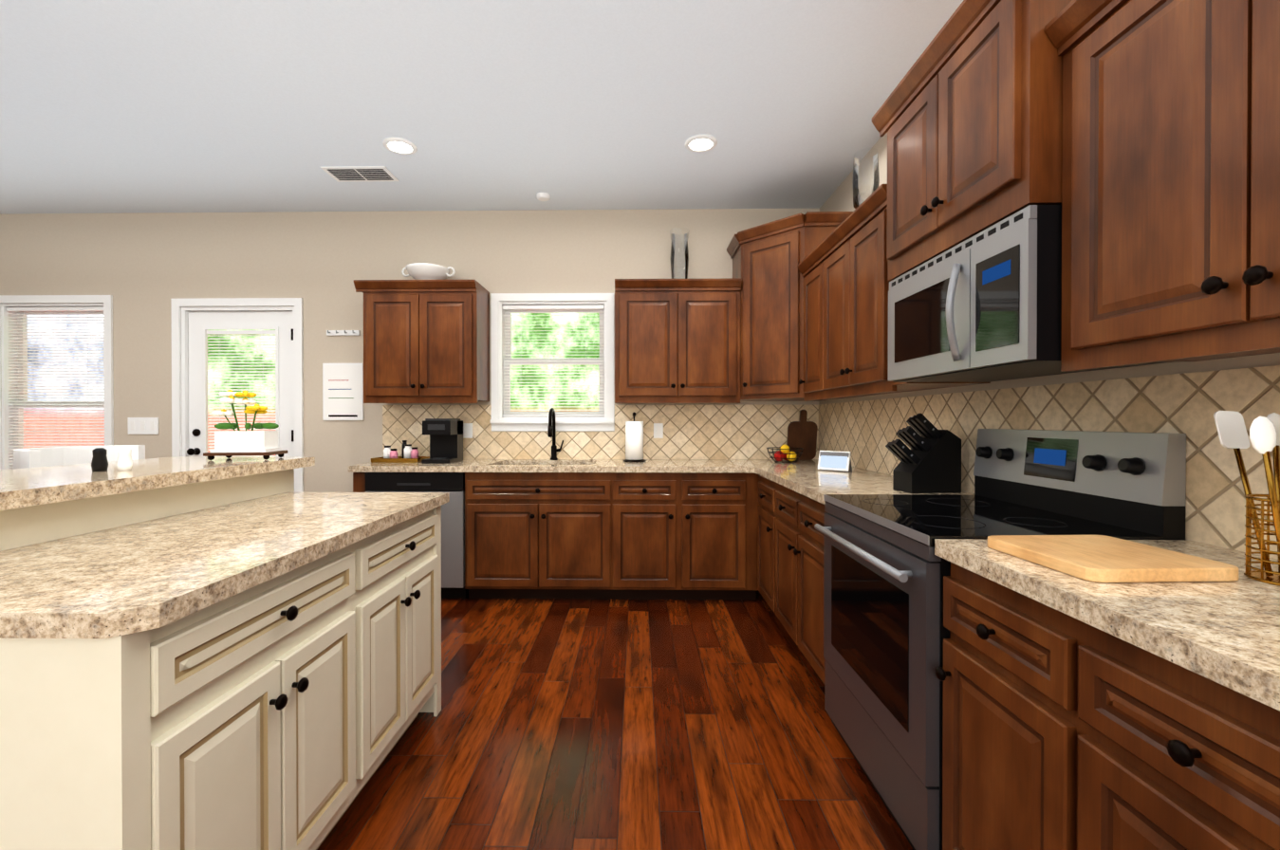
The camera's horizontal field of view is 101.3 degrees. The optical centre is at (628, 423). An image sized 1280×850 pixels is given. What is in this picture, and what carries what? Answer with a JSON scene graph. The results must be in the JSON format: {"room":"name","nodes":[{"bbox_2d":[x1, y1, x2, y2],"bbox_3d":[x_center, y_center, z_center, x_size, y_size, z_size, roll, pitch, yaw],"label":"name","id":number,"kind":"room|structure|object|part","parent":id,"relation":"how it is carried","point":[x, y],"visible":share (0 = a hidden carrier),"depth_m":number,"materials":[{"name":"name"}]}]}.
{"room":"kitchen","nodes":[
{"label":"kitchen","id":0,"kind":"room"},
{"bbox_2d":[0,208,819,492],"bbox_3d":[-2.258,-0.234,4.207,7.440,2.860,0.140,0,0,1],"label":"wall","id":1,"kind":"structure","parent":0,"point":[142,268],"depth_m":4.14,"materials":[{"name":"paint"}]},
{"bbox_2d":[0,295,113,470],"bbox_3d":[-4.573,-0.138,4.222,0.970,1.748,0.180,0,0,1],"label":"window","id":2,"kind":"structure","parent":1,"relation":"in","point":[30,301],"depth_m":4.18,"materials":[{"name":"white paint"}]},
{"bbox_2d":[6,306,104,467],"bbox_3d":[-4.573,-0.155,4.207,0.802,1.545,0.028,0,0,1],"label":"window blinds","id":3,"kind":"object","parent":2,"relation":"attached to","point":[78,308],"visible":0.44,"depth_m":4.21,"materials":[{"name":"white plastic"}]},
{"bbox_2d":[127,417,158,434],"bbox_3d":[-3.846,0.023,4.159,0.245,0.128,0.009,0,0,1],"label":"switch plate","id":4,"kind":"object","parent":1,"relation":"attached to","point":[142,425],"visible":1,"depth_m":4.16,"materials":[{"name":"white paint"}]},
{"bbox_2d":[170,297,303,492],"bbox_3d":[-3.084,0.107,4.198,1.038,2.178,0.181,0,0,1],"label":"patio door","id":5,"kind":"structure","parent":1,"relation":"in","point":[195,323],"depth_m":4.17,"materials":[{"name":"white paint"}]},
{"bbox_2d":[326,330,359,335],"bbox_3d":[-2.244,-0.709,4.108,0.260,0.040,0.049,0,0,1],"label":"hook rail","id":6,"kind":"object","parent":1,"relation":"attached to","point":[343,332],"visible":1,"depth_m":4.12,"materials":[{"name":"white paint"}]},
{"bbox_2d":[322,363,363,420],"bbox_3d":[-2.245,-0.248,4.129,0.316,0.448,0.013,0,0,1],"label":"whiteboard","id":7,"kind":"object","parent":1,"relation":"attached to","point":[343,391],"visible":0.98,"depth_m":4.12,"materials":[{"name":"white paint"}]},
{"bbox_2d":[357,279,489,402],"bbox_3d":[-1.505,-0.597,3.945,0.826,0.852,0.350,0,0,1],"label":"upper cabinet","id":8,"kind":"object","parent":1,"relation":"attached to","point":[425,341],"depth_m":3.77,"materials":[{"name":"brown wood"}]},
{"bbox_2d":[401,262,455,279],"bbox_3d":[-1.508,-1.100,3.950,0.406,0.153,0.316,0,0,1],"label":"bowl","id":9,"kind":"object","parent":8,"relation":"on","point":[423,271],"visible":0.69,"depth_m":3.86,"materials":[{"name":"white ceramic"}]},
{"bbox_2d":[490,293,614,430],"bbox_3d":[-0.592,-0.475,4.153,0.963,1.074,0.180,0,0,1],"label":"kitchen window","id":10,"kind":"structure","parent":1,"relation":"in","point":[504,306],"depth_m":4.12,"materials":[{"name":"white paint"}]},
{"label":"glass","id":11,"kind":"part","parent":10,"relation":"part of","materials":[{"name":"clear glass"}]},
{"bbox_2d":[382,404,815,459],"bbox_3d":[-0.240,0.069,4.096,3.390,0.425,0.015,0,0,1],"label":"backsplash","id":12,"kind":"structure","parent":1,"relation":"attached to","point":[733,431],"depth_m":4.09,"materials":[{"name":"tile"}]},
{"bbox_2d":[614,277,741,402],"bbox_3d":[0.353,-0.597,3.914,0.895,0.852,0.350,0,0,1],"label":"upper cabinet","id":13,"kind":"object","parent":1,"relation":"attached to","point":[677,340],"depth_m":3.74,"materials":[{"name":"brown wood"}]},
{"bbox_2d":[669,227,689,278],"bbox_3d":[0.380,-1.228,3.917,0.148,0.410,0.148,0,0,1],"label":"glass vase","id":14,"kind":"object","parent":13,"relation":"on","point":[686,250],"visible":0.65,"depth_m":3.95,"materials":[{"name":"clear glass"}]},
{"bbox_2d":[0,0,963,213],"bbox_3d":[-2.326,-1.669,-0.110,7.750,0.060,8.760,0,0,1],"label":"ceiling","id":15,"kind":"structure","parent":0,"point":[120,106],"depth_m":2.69,"materials":[{"name":"paint"}]},
{"bbox_2d":[320,166,398,182],"bbox_3d":[-1.782,-1.655,3.491,0.420,0.008,0.200,0,0,1],"label":"ceiling vent","id":16,"kind":"object","parent":15,"relation":"in","point":[346,174],"visible":1,"depth_m":3.48,"materials":[{"name":"white metal"}]},
{"bbox_2d":[382,137,417,154],"bbox_3d":[-1.367,-1.652,3.138,0.190,0.012,0.190,0,0,1],"label":"recessed light","id":17,"kind":"object","parent":15,"relation":"in","point":[399,145],"visible":1,"depth_m":3.13,"materials":[{"name":"white paint"}]},
{"bbox_2d":[536,192,550,201],"bbox_3d":[-0.624,-1.647,3.828,0.100,0.030,0.100,0,0,1],"label":"smoke detector","id":18,"kind":"object","parent":15,"relation":"attached to","point":[543,196],"visible":1,"depth_m":3.80,"materials":[{"name":"white paint"}]},
{"bbox_2d":[685,134,717,152],"bbox_3d":[0.427,-1.651,3.107,0.190,0.012,0.190,0,0,1],"label":"recessed light","id":19,"kind":"object","parent":15,"relation":"in","point":[698,143],"visible":1,"depth_m":3.10,"materials":[{"name":"white paint"}]},
{"bbox_2d":[317,589,913,849],"bbox_3d":[-2.326,1.251,-0.093,7.750,0.060,8.760,0,0,1],"label":"floor","id":20,"kind":"structure","parent":0,"point":[570,724],"depth_m":1.97,"materials":[{"name":"brown wood"}]},
{"bbox_2d":[13,445,145,469],"bbox_3d":[-2.217,0.655,2.192,0.450,1.106,0.458,0,0,1],"label":"bar stool","id":21,"kind":"object","parent":20,"relation":"on","point":[31,457],"visible":0.1,"depth_m":2.23,"materials":[{"name":"white paint"}]},
{"bbox_2d":[0,463,449,849],"bbox_3d":[-1.328,0.701,1.559,1.138,1.020,1.415,0,0,1],"label":"kitchen island","id":22,"kind":"object","parent":20,"relation":"on","point":[222,653],"depth_m":1.16,"materials":[{"name":"beige wood"}]},
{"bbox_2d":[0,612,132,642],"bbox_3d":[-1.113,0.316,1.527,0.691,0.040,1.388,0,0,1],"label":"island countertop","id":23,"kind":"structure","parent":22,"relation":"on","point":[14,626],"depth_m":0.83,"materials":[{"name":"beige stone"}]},
{"bbox_2d":[0,456,315,501],"bbox_3d":[-1.694,0.171,1.525,0.617,0.040,1.550,0,0,1],"label":"island countertop","id":24,"kind":"structure","parent":22,"relation":"on","point":[17,485],"depth_m":1.59,"materials":[{"name":"beige stone"}]},
{"bbox_2d":[91,447,132,471],"bbox_3d":[-1.626,0.114,1.653,0.098,0.072,0.040,0,0,-30],"label":"shakers","id":25,"kind":"object","parent":24,"relation":"on","point":[100,462],"visible":1,"depth_m":1.65,"materials":[{"name":"ceramic"}]},
{"bbox_2d":[203,389,287,460],"bbox_3d":[-1.571,0.005,2.158,0.246,0.280,0.153,0,0,-9],"label":"flower box","id":26,"kind":"object","parent":24,"relation":"on","point":[229,444],"visible":1,"depth_m":2.11,"materials":[{"name":"white ceramic"}]},
{"bbox_2d":[365,472,465,598],"bbox_3d":[-1.425,0.763,3.805,0.662,0.871,0.627,0,0,1],"label":"dishwasher","id":27,"kind":"object","parent":20,"relation":"on","point":[453,547],"visible":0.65,"depth_m":3.49,"materials":[{"name":"silver metal"}]},
{"bbox_2d":[464,491,622,599],"bbox_3d":[-0.569,0.879,3.799,1.041,0.640,0.627,0,0,1],"label":"base cabinet","id":28,"kind":"object","parent":20,"relation":"on","point":[519,545],"depth_m":3.49,"materials":[{"name":"brown wood"}]},
{"bbox_2d":[599,472,683,599],"bbox_3d":[0.086,0.761,3.787,0.505,0.876,0.627,0,0,1],"label":"base cabinet","id":29,"kind":"object","parent":20,"relation":"on","point":[622,535],"depth_m":3.48,"materials":[{"name":"brown wood"}]},
{"bbox_2d":[683,472,747,599],"bbox_3d":[0.558,0.761,3.779,0.440,0.876,0.627,0,0,1],"label":"base cabinet","id":30,"kind":"object","parent":20,"relation":"on","point":[714,504],"depth_m":3.47,"materials":[{"name":"brown wood"}]},
{"bbox_2d":[747,472,758,600],"bbox_3d":[1.101,0.761,3.770,0.745,0.876,0.627,0,0,1],"label":"base cabinet","id":31,"kind":"object","parent":20,"relation":"on","point":[752,478],"depth_m":3.48,"materials":[{"name":"brown wood"}]},
{"bbox_2d":[757,475,768,604],"bbox_3d":[1.149,0.764,3.206,0.628,0.876,0.539,0,0,1],"label":"base cabinet","id":32,"kind":"object","parent":20,"relation":"on","point":[763,483],"depth_m":3.28,"materials":[{"name":"brown wood"}]},
{"bbox_2d":[347,408,818,472],"bbox_3d":[-0.193,0.213,3.779,3.333,0.655,0.648,0,0,1],"label":"countertop","id":33,"kind":"structure","parent":32,"relation":"on","point":[552,465],"depth_m":3.54,"materials":[{"name":"stone"}]},
{"bbox_2d":[371,440,429,463],"bbox_3d":[-1.679,0.205,3.870,0.340,0.154,0.220,0,0,1],"label":"decorative tray","id":34,"kind":"object","parent":33,"relation":"on","point":[409,454],"visible":1,"depth_m":3.83,"materials":[{"name":"brown wood"}]},
{"bbox_2d":[421,418,463,463],"bbox_3d":[-1.348,0.125,3.814,0.200,0.315,0.280,0,0,1],"label":"coffee maker","id":35,"kind":"object","parent":33,"relation":"on","point":[446,440],"visible":1,"depth_m":3.82,"materials":[{"name":"black plastic"}]},
{"bbox_2d":[547,408,564,460],"bbox_3d":[-0.551,0.083,3.955,0.111,0.398,0.218,0,0,1],"label":"faucet","id":36,"kind":"object","parent":33,"relation":"on","point":[551,430],"depth_m":4.02,"materials":[{"name":"brown metal"}]},
{"bbox_2d":[622,412,646,462],"bbox_3d":[0.041,0.101,3.880,0.170,0.362,0.170,0,0,1],"label":"paper towel","id":37,"kind":"object","parent":33,"relation":"on","point":[634,440],"visible":1,"depth_m":3.82,"materials":[{"name":"white paper"}]},
{"bbox_2d":[766,445,802,463],"bbox_3d":[1.125,0.217,3.783,0.256,0.128,0.256,0,0,1],"label":"fruit basket","id":38,"kind":"object","parent":33,"relation":"on","point":[785,453],"visible":1,"depth_m":3.74,"materials":[{"name":"black metal"}]},
{"bbox_2d":[786,409,817,459],"bbox_3d":[1.330,0.091,4.024,0.220,0.387,0.085,0,0,1],"label":"cutting board","id":39,"kind":"object","parent":33,"relation":"on","point":[802,433],"visible":0.83,"depth_m":4.02,"materials":[{"name":"brown wood"}]},
{"bbox_2d":[749,464,974,504],"bbox_3d":[1.125,0.309,2.770,0.663,0.040,1.326,0,0,1],"label":"countertop","id":40,"kind":"structure","parent":32,"relation":"on","point":[806,480],"depth_m":2.65,"materials":[{"name":"stone"}]},
{"bbox_2d":[817,450,852,472],"bbox_3d":[1.240,0.227,3.155,0.180,0.118,0.086,0,0,41],"label":"smart display","id":41,"kind":"object","parent":40,"relation":"on","point":[834,461],"visible":1,"depth_m":3.13,"materials":[{"name":"white plastic"}]},
{"bbox_2d":[885,413,961,493],"bbox_3d":[1.247,0.125,2.250,0.288,0.333,0.123,0,0,-7],"label":"knife block","id":42,"kind":"object","parent":40,"relation":"on","point":[930,460],"visible":1,"depth_m":2.20,"materials":[{"name":"black wood"}]},
{"bbox_2d":[768,480,791,631],"bbox_3d":[1.142,0.767,2.783,0.628,0.876,0.555,0,0,1],"label":"base cabinet","id":43,"kind":"object","parent":20,"relation":"on","point":[779,495],"depth_m":2.93,"materials":[{"name":"brown wood"}]},
{"bbox_2d":[787,489,826,684],"bbox_3d":[1.135,0.769,2.369,0.628,0.876,0.520,0,0,1],"label":"base cabinet","id":44,"kind":"object","parent":20,"relation":"on","point":[805,543],"depth_m":2.43,"materials":[{"name":"brown wood"}]},
{"bbox_2d":[934,562,1030,849],"bbox_3d":[1.114,0.776,1.112,0.628,0.876,0.463,0,0,1],"label":"base cabinet","id":45,"kind":"object","parent":20,"relation":"on","point":[985,675],"depth_m":1.18,"materials":[{"name":"brown wood"}]},
{"bbox_2d":[814,428,1186,849],"bbox_3d":[1.076,0.618,1.725,0.705,1.185,0.756,0,0,1],"label":"range","id":46,"kind":"object","parent":20,"relation":"on","point":[886,569],"visible":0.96,"depth_m":1.56,"materials":[{"name":"silver metal"}]},
{"bbox_3d":[1.360,0.115,1.718,0.045,0.130,0.650,0,0,1],"label":"panel","id":47,"kind":"part","parent":46,"relation":"part of","materials":[{"name":"silver metal"}]},
{"bbox_2d":[1030,598,1279,849],"bbox_3d":[1.107,0.778,0.729,0.628,0.876,0.551,0,0,1],"label":"base cabinet","id":48,"kind":"object","parent":20,"relation":"on","point":[1061,731],"depth_m":0.83,"materials":[{"name":"brown wood"}]},
{"bbox_2d":[934,538,1279,711],"bbox_3d":[1.085,0.325,-0.029,0.648,0.040,2.736,0,0,1],"label":"countertop","id":49,"kind":"structure","parent":48,"relation":"on","point":[1226,634],"depth_m":0.86,"materials":[{"name":"stone"}]},
{"bbox_2d":[987,535,1238,582],"bbox_3d":[1.010,0.285,1.129,0.300,0.026,0.290,0,0,-2],"label":"cutting board","id":50,"kind":"object","parent":49,"relation":"on","point":[1100,558],"visible":1,"depth_m":1.06,"materials":[{"name":"brown wood"}]},
{"bbox_2d":[1213,410,1279,586],"bbox_3d":[1.217,0.137,0.965,0.183,0.324,0.267,0,0,1],"label":"utensil holder","id":51,"kind":"object","parent":49,"relation":"on","point":[1264,434],"visible":1,"depth_m":1.02,"materials":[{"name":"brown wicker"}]},
{"bbox_2d":[816,132,1279,539],"bbox_3d":[1.478,-0.209,-0.167,0.140,2.860,8.760,0,0,1],"label":"wall","id":52,"kind":"structure","parent":0,"point":[842,199],"depth_m":1.91,"materials":[{"name":"paint"}]},
{"bbox_2d":[729,212,851,401],"bbox_3d":[1.136,-0.761,3.738,0.674,1.181,0.673,0,0,1],"label":"upper cabinet","id":53,"kind":"object","parent":52,"relation":"attached to","point":[766,257],"depth_m":3.55,"materials":[{"name":"brown wood"}]},
{"bbox_2d":[797,246,816,398],"bbox_3d":[1.289,-0.593,3.165,0.350,0.852,0.463,0,0,1],"label":"upper cabinet","id":54,"kind":"object","parent":52,"relation":"attached to","point":[807,268],"depth_m":3.27,"materials":[{"name":"brown wood"}]},
{"bbox_2d":[816,189,976,398],"bbox_3d":[1.280,-0.590,2.635,0.350,0.852,0.830,0,0,1],"label":"upper cabinet","id":55,"kind":"object","parent":52,"relation":"attached to","point":[852,308],"depth_m":2.58,"materials":[{"name":"brown wood"}]},
{"bbox_2d":[852,148,879,208],"bbox_3d":[1.290,-1.242,2.856,0.136,0.450,0.136,0,0,1],"label":"glass hurricane vase","id":56,"kind":"object","parent":55,"relation":"on","point":[858,200],"visible":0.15,"depth_m":2.89,"materials":[{"name":"clear glass"}]},
{"bbox_2d":[877,60,925,284],"bbox_3d":[1.227,-0.903,1.875,0.430,0.676,0.438,0,0,1],"label":"upper cabinet","id":57,"kind":"object","parent":52,"relation":"attached to","point":[898,117],"depth_m":1.96,"materials":[{"name":"brown wood"}]},
{"bbox_2d":[919,0,1067,261],"bbox_3d":[1.221,-0.901,1.553,0.430,0.676,0.438,0,0,1],"label":"upper cabinet","id":58,"kind":"object","parent":52,"relation":"attached to","point":[986,77],"depth_m":1.49,"materials":[{"name":"brown wood"}]},
{"bbox_2d":[887,204,1172,382],"bbox_3d":[1.201,-0.361,1.718,0.454,0.398,0.754,0,0,1],"label":"microwave","id":59,"kind":"object","parent":58,"relation":"attached to","point":[984,306],"visible":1,"depth_m":1.52,"materials":[{"name":"silver metal"}]},
{"bbox_2d":[815,365,1279,559],"bbox_3d":[1.425,0.085,1.336,0.015,0.425,5.478,0,0,1],"label":"backsplash","id":60,"kind":"structure","parent":52,"relation":"attached to","point":[863,433],"depth_m":1.49,"materials":[{"name":"tile"}]},
{"bbox_2d":[1052,0,1279,368],"bbox_3d":[1.250,-0.580,0.908,0.350,0.852,0.848,0,0,1],"label":"upper cabinet","id":61,"kind":"object","parent":52,"relation":"attached to","point":[1138,140],"depth_m":1.05,"materials":[{"name":"brown wood"}]},
{"label":"outside","id":62,"kind":"structure","parent":0,"visible":0},
{"bbox_2d":[23,313,599,455],"bbox_3d":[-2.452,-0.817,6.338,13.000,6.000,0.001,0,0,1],"label":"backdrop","id":63,"kind":"structure","parent":62,"point":[550,335],"depth_m":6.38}
]}

